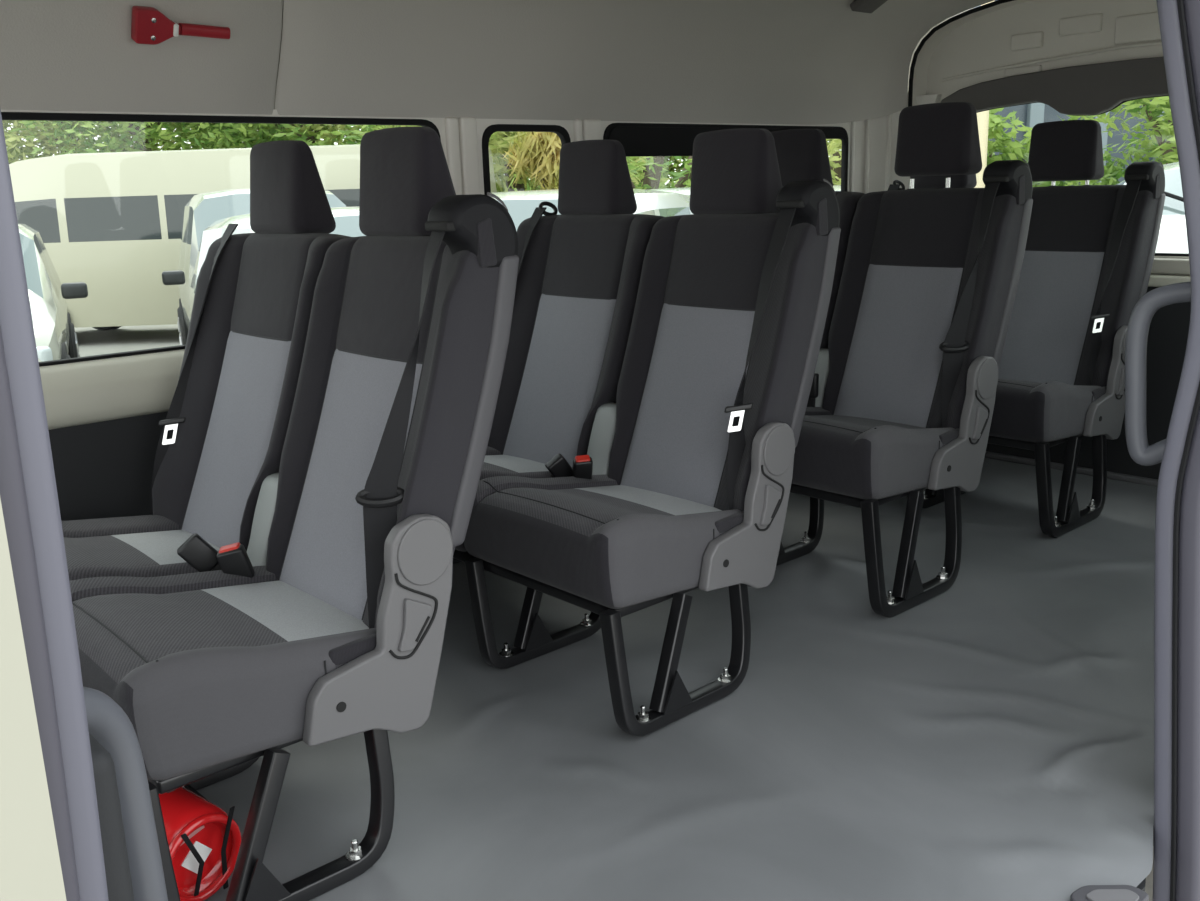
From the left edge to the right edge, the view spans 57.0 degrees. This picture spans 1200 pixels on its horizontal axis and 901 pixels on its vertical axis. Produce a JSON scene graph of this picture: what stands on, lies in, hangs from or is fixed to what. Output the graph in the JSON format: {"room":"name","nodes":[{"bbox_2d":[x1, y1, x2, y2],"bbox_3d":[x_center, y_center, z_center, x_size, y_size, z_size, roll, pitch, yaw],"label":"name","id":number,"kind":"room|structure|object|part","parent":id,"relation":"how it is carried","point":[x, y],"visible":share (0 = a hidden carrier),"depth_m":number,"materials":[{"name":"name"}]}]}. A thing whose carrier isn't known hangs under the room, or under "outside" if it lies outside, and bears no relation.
{"room":"vehicle interior","nodes":[
{"label":"vehicle interior","id":0,"kind":"room"},
{"bbox_2d":[0,498,66,900],"bbox_3d":[0.755,0.177,1.604,4.930,1.950,0.036,-14,18,-40],"label":"van body exterior","id":1,"kind":"structure","parent":0,"point":[30,866],"depth_m":0.59,"materials":[{"name":"beige paint"}]},
{"bbox_2d":[0,325,79,900],"bbox_3d":[-0.333,0.414,0.699,0.055,1.920,0.030,-14,18,-40],"label":"trim","id":2,"kind":"structure","parent":1,"relation":"attached to","point":[13,497],"depth_m":0.62,"materials":[{"name":"grey plastic"}]},
{"bbox_2d":[0,109,108,900],"bbox_3d":[-0.333,0.407,0.728,0.059,1.920,0.032,-14,18,-40],"label":"trim","id":3,"kind":"structure","parent":1,"relation":"attached to","point":[16,322],"depth_m":0.64,"materials":[{"name":"grey plastic"}]},
{"bbox_2d":[1125,282,1190,465],"bbox_3d":[0.941,-0.128,1.832,0.043,0.322,0.136,-14,18,-40],"label":"handle","id":4,"kind":"object","parent":1,"relation":"attached to","point":[1141,316],"visible":0.8,"depth_m":1.85,"materials":[{"name":"grey plastic"}]},
{"bbox_2d":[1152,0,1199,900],"bbox_3d":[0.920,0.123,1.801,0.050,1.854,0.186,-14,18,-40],"label":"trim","id":5,"kind":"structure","parent":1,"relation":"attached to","point":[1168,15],"depth_m":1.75,"materials":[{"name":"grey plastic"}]},
{"bbox_2d":[1170,0,1199,900],"bbox_3d":[0.948,0.128,1.778,0.050,1.854,0.186,-14,18,-40],"label":"trim","id":6,"kind":"structure","parent":1,"relation":"attached to","point":[1188,715],"depth_m":1.79,"materials":[{"name":"grey plastic"}]},
{"bbox_2d":[49,411,461,563],"bbox_3d":[-0.648,0.092,3.128,4.850,0.592,0.095,-14,18,-40],"label":"trim panel","id":7,"kind":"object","parent":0,"point":[104,469],"depth_m":2.64,"materials":[{"name":"black plastic"}]},
{"bbox_2d":[39,349,184,429],"bbox_3d":[-0.690,-0.260,3.040,4.800,0.150,0.058,-14,18,-40],"label":"trim","id":8,"kind":"structure","parent":7,"relation":"attached to","point":[93,391],"depth_m":2.61,"materials":[{"name":"beige plastic"}]},
{"bbox_2d":[1,109,847,194],"bbox_3d":[-0.682,-0.555,3.026,4.900,0.720,0.030,-14,18,-40],"label":"wall","id":9,"kind":"structure","parent":0,"point":[461,138],"depth_m":3.22,"materials":[{"name":"white plastic"}]},
{"bbox_2d":[1,112,440,366],"bbox_3d":[-1.389,-0.443,2.407,2.518,0.569,0.026,-14,18,-40],"label":"window","id":10,"kind":"structure","parent":9,"relation":"in","point":[32,116],"depth_m":2.68,"materials":[{"name":"black rubber"}]},
{"bbox_2d":[482,124,570,194],"bbox_3d":[-0.219,-0.720,3.428,0.343,0.559,0.026,-14,18,-40],"label":"window","id":11,"kind":"structure","parent":9,"relation":"in","point":[563,134],"depth_m":3.30,"materials":[{"name":"black rubber"}]},
{"bbox_2d":[274,0,974,108],"bbox_3d":[0.006,-0.992,2.224,5.080,0.539,2.094,-14,18,-40],"label":"trim","id":12,"kind":"structure","parent":9,"relation":"attached to","point":[283,0],"depth_m":4.34,"materials":[{"name":"beige paint"}]},
{"bbox_2d":[603,123,848,190],"bbox_3d":[0.510,-0.898,4.051,1.323,0.569,0.042,-14,18,-40],"label":"window","id":13,"kind":"structure","parent":9,"relation":"in","point":[637,139],"depth_m":3.76,"materials":[{"name":"black glass"}]},
{"bbox_2d":[0,0,993,124],"bbox_3d":[-0.062,-0.971,2.138,4.820,0.489,2.006,-14,18,-40],"label":"ceiling","id":14,"kind":"structure","parent":0,"point":[797,62],"depth_m":3.14,"materials":[{"name":"grey fabric"}]},
{"bbox_2d":[131,6,229,44],"bbox_3d":[-0.962,-0.973,2.542,0.220,0.079,0.056,-14,18,-40],"label":"hammer","id":15,"kind":"object","parent":14,"relation":"attached to","point":[149,25],"visible":1,"depth_m":2.50,"materials":[{"name":"red plastic"}]},
{"bbox_3d":[-0.923,-0.978,2.576,0.116,0.029,0.026,-14,18,-40],"label":"hammer handle","id":16,"kind":"part","parent":15,"relation":"part of","materials":[{"name":"red plastic"}]},
{"bbox_2d":[850,0,886,12],"bbox_3d":[0.957,-1.591,3.906,0.120,0.068,0.097,-14,18,-40],"label":"ceiling lamp","id":17,"kind":"object","parent":14,"relation":"attached to","point":[865,6],"visible":1,"depth_m":3.90,"materials":[{"name":"grey plastic"}]},
{"bbox_2d":[74,324,1153,900],"bbox_3d":[-8.326,-5.649,32.277,90.000,0.001,84.000,-14,18,-40],"label":"ground","id":18,"kind":"structure","parent":0,"point":[92,341],"depth_m":14.51,"materials":[{"name":"concrete"}]},
{"bbox_2d":[2,120,81,163],"bbox_3d":[-14.351,-7.443,24.457,6.108,7.650,6.247,-14,18,-40],"label":"tree","id":19,"kind":"object","parent":18,"relation":"on","point":[29,149],"visible":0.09,"depth_m":24.44,"materials":[{"name":"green plant"}]},
{"bbox_2d":[18,224,87,361],"bbox_3d":[-5.568,-1.121,9.553,2.140,1.657,4.326,-8,15,-23],"label":"car","id":20,"kind":"object","parent":18,"relation":"on","point":[55,335],"visible":0.4,"depth_m":9.09,"materials":[{"name":"grey paint"}]},
{"bbox_2d":[61,282,87,298],"bbox_3d":[-4.362,-1.328,9.165,0.200,0.130,0.110,-8,15,-23],"label":"mirror","id":21,"kind":"object","parent":20,"relation":"attached to","point":[74,290],"depth_m":9.12,"materials":[{"name":"black mirror"}]},
{"bbox_2d":[3,120,191,162],"bbox_3d":[-12.248,-7.475,25.358,6.429,7.075,5.385,-6,14,-16],"label":"tree","id":22,"kind":"object","parent":18,"relation":"on","point":[22,155],"visible":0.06,"depth_m":24.16,"materials":[{"name":"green plant"}]},
{"bbox_2d":[9,120,277,155],"bbox_3d":[-9.790,-7.044,23.705,6.122,6.864,6.168,-14,18,-40],"label":"tree","id":23,"kind":"object","parent":18,"relation":"on","point":[143,134],"visible":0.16,"depth_m":22.67,"materials":[{"name":"green plant"}]},
{"bbox_2d":[96,123,335,152],"bbox_3d":[-9.059,-7.668,26.630,5.370,6.709,5.810,-1,14,4],"label":"tree","id":24,"kind":"object","parent":18,"relation":"on","point":[174,130],"visible":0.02,"depth_m":25.42,"materials":[{"name":"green plant"}]},
{"bbox_2d":[9,144,496,330],"bbox_3d":[-4.880,-2.728,14.573,7.126,2.397,2.340,-2,13,0],"label":"van","id":25,"kind":"object","parent":18,"relation":"on","point":[110,222],"visible":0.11,"depth_m":13.59,"materials":[{"name":"beige paint"}]},
{"bbox_2d":[162,189,345,344],"bbox_3d":[-3.373,-1.751,11.411,2.190,1.877,4.326,-8,15,-22],"label":"car","id":26,"kind":"object","parent":18,"relation":"on","point":[203,209],"visible":0.08,"depth_m":10.68,"materials":[{"name":"grey paint"}]},
{"bbox_2d":[162,270,184,284],"bbox_3d":[-3.971,-1.608,10.282,0.200,0.130,0.110,-8,15,-22],"label":"mirror","id":27,"kind":"object","parent":26,"relation":"attached to","point":[177,277],"depth_m":10.24,"materials":[{"name":"black mirror"}]},
{"bbox_2d":[168,122,372,149],"bbox_3d":[-6.906,-6.724,24.545,4.997,5.691,4.815,0,14,9],"label":"tree","id":28,"kind":"object","parent":18,"relation":"on","point":[282,134],"visible":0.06,"depth_m":23.44,"materials":[{"name":"green plant"}]},
{"bbox_2d":[189,206,365,318],"bbox_3d":[-1.700,-0.947,8.222,2.190,1.697,4.226,-11,16,-33],"label":"car","id":29,"kind":"object","parent":18,"relation":"on","point":[346,218],"visible":0.02,"depth_m":8.34,"materials":[{"name":"grey paint"}]},
{"bbox_2d":[285,124,393,145],"bbox_3d":[-5.302,-7.505,25.302,5.067,6.759,6.384,-14,18,-40],"label":"tree","id":30,"kind":"object","parent":18,"relation":"on","point":[316,127],"visible":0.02,"depth_m":23.45,"materials":[{"name":"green plant"}]},
{"bbox_2d":[330,125,526,190],"bbox_3d":[-2.456,-6.840,21.619,6.419,7.032,6.414,-3,14,-6],"label":"tree","id":31,"kind":"object","parent":18,"relation":"on","point":[355,131],"visible":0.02,"depth_m":21.25,"materials":[{"name":"green plant"}]},
{"bbox_2d":[379,125,670,191],"bbox_3d":[-1.460,-4.779,16.846,4.907,5.084,4.868,-14,18,-40],"label":"tree","id":32,"kind":"object","parent":18,"relation":"on","point":[502,179],"visible":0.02,"depth_m":16.22,"materials":[{"name":"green plant"}]},
{"bbox_2d":[498,132,561,189],"bbox_3d":[-0.513,-2.716,13.102,1.281,2.759,1.314,-14,18,-40],"label":"palm tree","id":33,"kind":"object","parent":18,"relation":"on","point":[536,151],"visible":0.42,"depth_m":12.67,"materials":[{"name":"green plant"}]},
{"bbox_2d":[492,189,692,231],"bbox_3d":[-0.382,-0.762,7.101,2.190,1.777,4.326,3,14,19],"label":"car","id":34,"kind":"object","parent":18,"relation":"on","point":[521,205],"visible":0.02,"depth_m":6.75,"materials":[{"name":"grey paint"}]},
{"bbox_2d":[497,156,690,191],"bbox_3d":[0.570,-6.235,19.853,6.145,6.459,5.881,-8,15,-25],"label":"tree","id":35,"kind":"object","parent":18,"relation":"on","point":[666,173],"visible":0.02,"depth_m":19.84,"materials":[{"name":"green plant"}]},
{"bbox_2d":[508,145,691,190],"bbox_3d":[0.767,-3.022,13.945,3.424,2.901,3.418,-14,18,-40],"label":"bush","id":36,"kind":"object","parent":18,"relation":"on","point":[654,165],"visible":0.06,"depth_m":13.73,"materials":[{"name":"green plant"}]},
{"bbox_2d":[646,187,690,194],"bbox_3d":[0.809,-1.196,8.794,2.190,1.757,4.326,-4,14,-8],"label":"car","id":37,"kind":"object","parent":18,"relation":"on","point":[685,190],"visible":0.02,"depth_m":8.38,"materials":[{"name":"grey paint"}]},
{"bbox_2d":[627,151,841,185],"bbox_3d":[2.174,-6.935,22.195,6.366,6.553,5.348,-1,13,2],"label":"tree","id":38,"kind":"object","parent":18,"relation":"on","point":[670,168],"visible":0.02,"depth_m":21.71,"materials":[{"name":"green plant"}]},
{"bbox_2d":[826,139,841,184],"bbox_3d":[3.010,-3.216,13.989,2.979,3.102,2.882,-14,18,-40],"label":"bush","id":39,"kind":"object","parent":18,"relation":"on","point":[835,160],"visible":0.03,"depth_m":13.74,"materials":[{"name":"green plant"}]},
{"bbox_2d":[826,139,841,156],"bbox_3d":[4.208,-6.815,21.708,4.333,6.416,4.211,-14,18,-40],"label":"tree","id":40,"kind":"object","parent":18,"relation":"on","point":[830,139],"visible":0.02,"depth_m":20.64,"materials":[{"name":"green plant"}]},
{"bbox_2d":[833,185,840,190],"bbox_3d":[2.699,-2.002,11.985,2.190,1.717,4.326,-3,14,-5],"label":"car","id":41,"kind":"object","parent":18,"relation":"on","point":[836,187],"visible":0.02,"depth_m":11.54,"materials":[{"name":"grey paint"}]},
{"bbox_2d":[974,0,994,187],"bbox_3d":[3.922,-3.526,11.315,0.280,4.880,0.280,-14,18,-40],"label":"post","id":42,"kind":"object","parent":18,"relation":"on","point":[982,117],"visible":0.02,"depth_m":11.34,"materials":[{"name":"beige"}]},
{"bbox_2d":[987,108,1031,164],"bbox_3d":[4.204,-2.702,12.561,1.162,2.688,1.277,-14,18,-40],"label":"bush","id":43,"kind":"object","parent":18,"relation":"on","point":[994,120],"visible":0.05,"depth_m":12.04,"materials":[{"name":"green plant"}]},
{"bbox_2d":[987,117,1077,186],"bbox_3d":[4.735,-2.567,12.584,1.262,2.382,1.170,9,17,38],"label":"bush","id":44,"kind":"object","parent":18,"relation":"on","point":[1015,147],"visible":0.13,"depth_m":12.19,"materials":[{"name":"green plant"}]},
{"bbox_2d":[975,0,1165,185],"bbox_3d":[7.341,-6.348,20.214,4.800,6.000,3.480,-2,13,0],"label":"building","id":45,"kind":"object","parent":18,"relation":"on","point":[1032,114],"visible":0.02,"depth_m":18.74,"materials":[{"name":"grey"}]},
{"bbox_2d":[1058,96,1178,185],"bbox_3d":[6.114,-3.042,11.504,2.580,3.724,2.825,-14,18,-40],"label":"tree","id":46,"kind":"object","parent":18,"relation":"on","point":[1162,128],"visible":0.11,"depth_m":11.65,"materials":[{"name":"green plant"}]},
{"bbox_2d":[1117,162,1188,253],"bbox_3d":[4.128,-0.903,6.905,2.290,1.872,4.326,11,19,43],"label":"car","id":47,"kind":"object","parent":18,"relation":"on","point":[1172,238],"visible":0.02,"depth_m":6.21,"materials":[{"name":"grey paint"}]},
{"bbox_2d":[197,458,1156,900],"bbox_3d":[0.058,0.557,2.462,4.870,0.076,2.150,-14,18,-40],"label":"floor","id":48,"kind":"structure","parent":0,"point":[990,737],"depth_m":2.19,"materials":[{"name":"grey plastic"}]},
{"bbox_2d":[159,784,241,900],"bbox_3d":[-0.804,0.594,1.860,0.468,0.205,0.172,7,16,34],"label":"fire extinguisher","id":49,"kind":"object","parent":48,"relation":"on","point":[204,841],"visible":0.28,"depth_m":1.75,"materials":[{"name":"red paint"}]},
{"bbox_2d":[61,127,518,900],"bbox_3d":[-0.724,0.015,2.126,0.785,1.210,1.105,-14,18,-40],"label":"passenger seat","id":50,"kind":"object","parent":48,"relation":"on","point":[286,580],"visible":0.91,"depth_m":1.96,"materials":[{"name":"fabric"}]},
{"bbox_2d":[61,515,219,580],"bbox_3d":[-1.021,0.258,2.296,0.468,0.213,0.534,-14,18,-40],"label":"seat cushion","id":51,"kind":"object","parent":50,"relation":"on","point":[143,545],"depth_m":2.29,"materials":[{"name":"fabric"}]},
{"bbox_3d":[-0.991,-0.039,2.546,0.039,0.050,0.012,-2,13,-2],"label":"latch plate","id":52,"kind":"part","parent":50,"relation":"part of","materials":[{"name":"silver metal"}]},
{"bbox_2d":[70,566,376,780],"bbox_3d":[-0.664,0.340,1.909,0.468,0.213,0.525,-14,18,-40],"label":"seat cushion","id":53,"kind":"object","parent":50,"relation":"on","point":[213,670],"depth_m":1.73,"materials":[{"name":"fabric"}]},
{"bbox_3d":[-0.813,0.516,2.071,0.402,0.268,0.070,-14,18,-40],"label":"leg frame","id":54,"kind":"part","parent":50,"relation":"part of","materials":[{"name":"black paint"}]},
{"bbox_3d":[-0.773,-0.129,2.443,0.325,0.680,0.534,-14,18,-40],"label":"backrest","id":55,"kind":"part","parent":50,"relation":"part of","materials":[{"name":"fabric"}]},
{"bbox_3d":[-0.506,0.586,1.737,0.402,0.268,0.070,-14,18,-40],"label":"leg frame","id":56,"kind":"part","parent":50,"relation":"part of","materials":[{"name":"black paint"}]},
{"bbox_3d":[-0.416,-0.048,2.055,0.326,0.680,0.520,-14,18,-40],"label":"backrest","id":57,"kind":"part","parent":50,"relation":"part of","materials":[{"name":"fabric"}]},
{"bbox_3d":[-0.306,0.284,1.823,0.067,0.089,0.010,-14,18,-40],"label":"release lever","id":58,"kind":"part","parent":50,"relation":"part of","materials":[{"name":"grey plastic"}]},
{"bbox_2d":[453,128,840,735],"bbox_3d":[-0.045,-0.152,2.717,0.785,1.210,1.105,-14,18,-40],"label":"passenger seat","id":59,"kind":"object","parent":48,"relation":"on","point":[658,375],"visible":0.95,"depth_m":2.58,"materials":[{"name":"grey fabric"}]},
{"bbox_2d":[455,446,553,551],"bbox_3d":[-0.342,0.090,2.887,0.468,0.213,0.534,-14,18,-40],"label":"seat cushion","id":60,"kind":"object","parent":59,"relation":"on","point":[521,461],"depth_m":2.93,"materials":[{"name":"fabric"}]},
{"bbox_3d":[-0.134,0.348,2.662,0.402,0.268,0.070,-14,18,-40],"label":"leg frame","id":61,"kind":"part","parent":59,"relation":"part of","materials":[{"name":"black paint"}]},
{"bbox_3d":[-0.094,-0.297,3.034,0.325,0.680,0.534,-14,18,-40],"label":"backrest","id":62,"kind":"part","parent":59,"relation":"part of","materials":[{"name":"fabric"}]},
{"bbox_2d":[464,474,741,608],"bbox_3d":[0.015,0.172,2.500,0.468,0.213,0.525,-14,18,-40],"label":"seat cushion","id":63,"kind":"object","parent":59,"relation":"on","point":[585,541],"depth_m":2.34,"materials":[{"name":"fabric"}]},
{"bbox_3d":[0.173,0.418,2.328,0.402,0.268,0.070,-14,18,-40],"label":"leg frame","id":64,"kind":"part","parent":59,"relation":"part of","materials":[{"name":"black paint"}]},
{"bbox_3d":[0.263,-0.216,2.646,0.326,0.680,0.520,-14,18,-40],"label":"backrest","id":65,"kind":"part","parent":59,"relation":"part of","materials":[{"name":"fabric"}]},
{"bbox_3d":[0.300,-0.066,2.434,0.039,0.050,0.012,-2,13,-2],"label":"latch plate","id":66,"kind":"part","parent":59,"relation":"part of","materials":[{"name":"silver metal"}]},
{"bbox_3d":[0.373,0.116,2.414,0.067,0.089,0.010,-14,18,-40],"label":"release lever","id":67,"kind":"part","parent":59,"relation":"part of","materials":[{"name":"grey plastic"}]},
{"bbox_2d":[771,102,1032,616],"bbox_3d":[0.606,-0.346,3.277,0.785,1.292,1.105,-14,18,-40],"label":"passenger seat","id":68,"kind":"object","parent":48,"relation":"on","point":[901,401],"visible":0.66,"depth_m":3.10,"materials":[{"name":"grey fabric"}]},
{"bbox_3d":[0.518,0.173,3.226,0.402,0.311,0.070,-14,18,-40],"label":"leg frame","id":69,"kind":"part","parent":68,"relation":"part of","materials":[{"name":"black paint"}]},
{"bbox_3d":[0.557,-0.490,3.594,0.325,0.680,0.534,-14,18,-40],"label":"backrest","id":70,"kind":"part","parent":68,"relation":"part of","materials":[{"name":"fabric"}]},
{"bbox_2d":[791,407,953,499],"bbox_3d":[0.666,-0.021,3.060,0.468,0.213,0.525,-14,18,-40],"label":"seat cushion","id":71,"kind":"object","parent":68,"relation":"on","point":[842,453],"depth_m":2.84,"materials":[{"name":"fabric"}]},
{"bbox_3d":[0.933,-0.755,3.309,0.032,0.115,0.031,-14,18,-40],"label":"headrest post","id":72,"kind":"part","parent":68,"relation":"part of","materials":[{"name":"silver metal"}]},
{"bbox_3d":[0.825,0.243,2.893,0.402,0.311,0.070,-14,18,-40],"label":"leg frame","id":73,"kind":"part","parent":68,"relation":"part of","materials":[{"name":"black paint"}]},
{"bbox_3d":[0.914,-0.408,3.207,0.326,0.680,0.520,-14,18,-40],"label":"backrest","id":74,"kind":"part","parent":68,"relation":"part of","materials":[{"name":"fabric"}]},
{"bbox_3d":[1.013,-0.737,3.222,0.032,0.115,0.031,-14,18,-40],"label":"headrest post","id":75,"kind":"part","parent":68,"relation":"part of","materials":[{"name":"silver metal"}]},
{"bbox_3d":[1.024,-0.077,2.975,0.067,0.089,0.010,-14,18,-40],"label":"release lever","id":76,"kind":"part","parent":68,"relation":"part of","materials":[{"name":"grey plastic"}]},
{"bbox_2d":[887,120,1165,536],"bbox_3d":[1.267,-0.490,3.856,0.785,1.260,1.105,-14,18,-40],"label":"passenger seat","id":77,"kind":"object","parent":48,"relation":"on","point":[1089,254],"visible":0.38,"depth_m":3.66,"materials":[{"name":"grey fabric"}]},
{"bbox_3d":[1.178,0.020,3.803,0.402,0.298,0.070,-14,18,-40],"label":"leg frame","id":78,"kind":"part","parent":77,"relation":"part of","materials":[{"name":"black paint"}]},
{"bbox_2d":[989,379,1100,442],"bbox_3d":[1.327,-0.169,3.638,0.468,0.213,0.525,-14,18,-40],"label":"seat cushion","id":79,"kind":"object","parent":77,"relation":"on","point":[1025,410],"depth_m":3.38,"materials":[{"name":"fabric"}]},
{"bbox_3d":[1.486,0.090,3.469,0.402,0.298,0.070,-14,18,-40],"label":"leg frame","id":80,"kind":"part","parent":77,"relation":"part of","materials":[{"name":"black paint"}]},
{"bbox_3d":[1.575,-0.556,3.785,0.326,0.680,0.520,-14,18,-40],"label":"backrest","id":81,"kind":"part","parent":77,"relation":"part of","materials":[{"name":"fabric"}]},
{"bbox_3d":[1.612,-0.406,3.572,0.039,0.050,0.012,-2,13,-2],"label":"latch plate","id":82,"kind":"part","parent":77,"relation":"part of","materials":[{"name":"silver metal"}]},
{"bbox_3d":[1.685,-0.224,3.553,0.067,0.089,0.010,-14,18,-40],"label":"release lever","id":83,"kind":"part","parent":77,"relation":"part of","materials":[{"name":"grey plastic"}]},
{"bbox_2d":[1070,885,1148,900],"bbox_3d":[0.776,0.690,1.691,0.116,0.019,0.087,-14,18,-40],"label":"plate","id":84,"kind":"object","parent":48,"relation":"on","point":[1089,892],"visible":1,"depth_m":1.69,"materials":[{"name":"grey"}]},
{"bbox_2d":[848,94,941,193],"bbox_3d":[1.777,-0.582,3.879,0.220,1.400,2.059,-14,18,-40],"label":"wall","id":85,"kind":"structure","parent":0,"point":[872,144],"depth_m":4.45,"materials":[{"name":"white plastic"}]},
{"bbox_2d":[908,0,1013,106],"bbox_3d":[1.746,-1.389,3.679,0.016,0.378,1.634,-14,18,-40],"label":"trim","id":86,"kind":"structure","parent":85,"relation":"attached to","point":[994,3],"depth_m":4.17,"materials":[{"name":"black rubber"}]},
{"bbox_2d":[912,0,1031,105],"bbox_3d":[1.790,-1.398,3.717,0.118,0.381,1.654,-14,18,-40],"label":"trim","id":87,"kind":"structure","parent":85,"relation":"attached to","point":[924,56],"depth_m":4.28,"materials":[{"name":"white"}]},
{"bbox_2d":[908,0,1190,479],"bbox_3d":[1.837,-0.735,3.900,0.090,1.805,1.930,-14,18,-40],"label":"door","id":88,"kind":"structure","parent":85,"relation":"in","point":[1072,57],"depth_m":3.91,"materials":[{"name":"white"}]},
{"bbox_3d":[1.859,-0.741,3.919,0.030,1.805,1.930,-14,18,-40],"label":"gate panel","id":89,"kind":"part","parent":88,"relation":"part of","materials":[{"name":"white plastic"}]},
{"bbox_3d":[1.821,-1.231,3.781,0.034,0.205,1.470,-14,18,-40],"label":"trim","id":90,"kind":"part","parent":88,"relation":"part of","materials":[{"name":"grey plastic"}]},
{"bbox_3d":[1.849,-0.256,4.011,0.040,0.700,1.850,-14,18,-40],"label":"trim","id":91,"kind":"part","parent":88,"relation":"part of","materials":[{"name":"black plastic"}]},
{"bbox_2d":[984,451,1157,485],"bbox_3d":[1.822,0.083,4.058,0.030,0.022,1.950,-14,18,-40],"label":"baseboard","id":92,"kind":"structure","parent":85,"relation":"attached to","point":[997,456],"depth_m":4.09,"materials":[{"name":"grey plastic"}]},
{"bbox_3d":[0.694,0.397,1.680,4.860,0.590,0.030,-14,18,-40],"label":"wall","id":93,"kind":"structure","parent":0,"visible":0},
{"bbox_2d":[89,733,133,900],"bbox_3d":[-0.377,0.709,0.847,0.122,1.040,0.080,-14,18,-40],"label":"trim","id":94,"kind":"structure","parent":93,"relation":"attached to","point":[117,869],"depth_m":0.74,"materials":[{"name":"black plastic"}]},
{"bbox_2d":[83,687,167,900],"bbox_3d":[-0.376,0.532,0.872,0.073,0.715,0.240,-5,14,-14],"label":"handle","id":95,"kind":"object","parent":93,"relation":"attached to","point":[108,723],"visible":0.37,"depth_m":0.91,"materials":[{"name":"grey plastic"}]}
]}

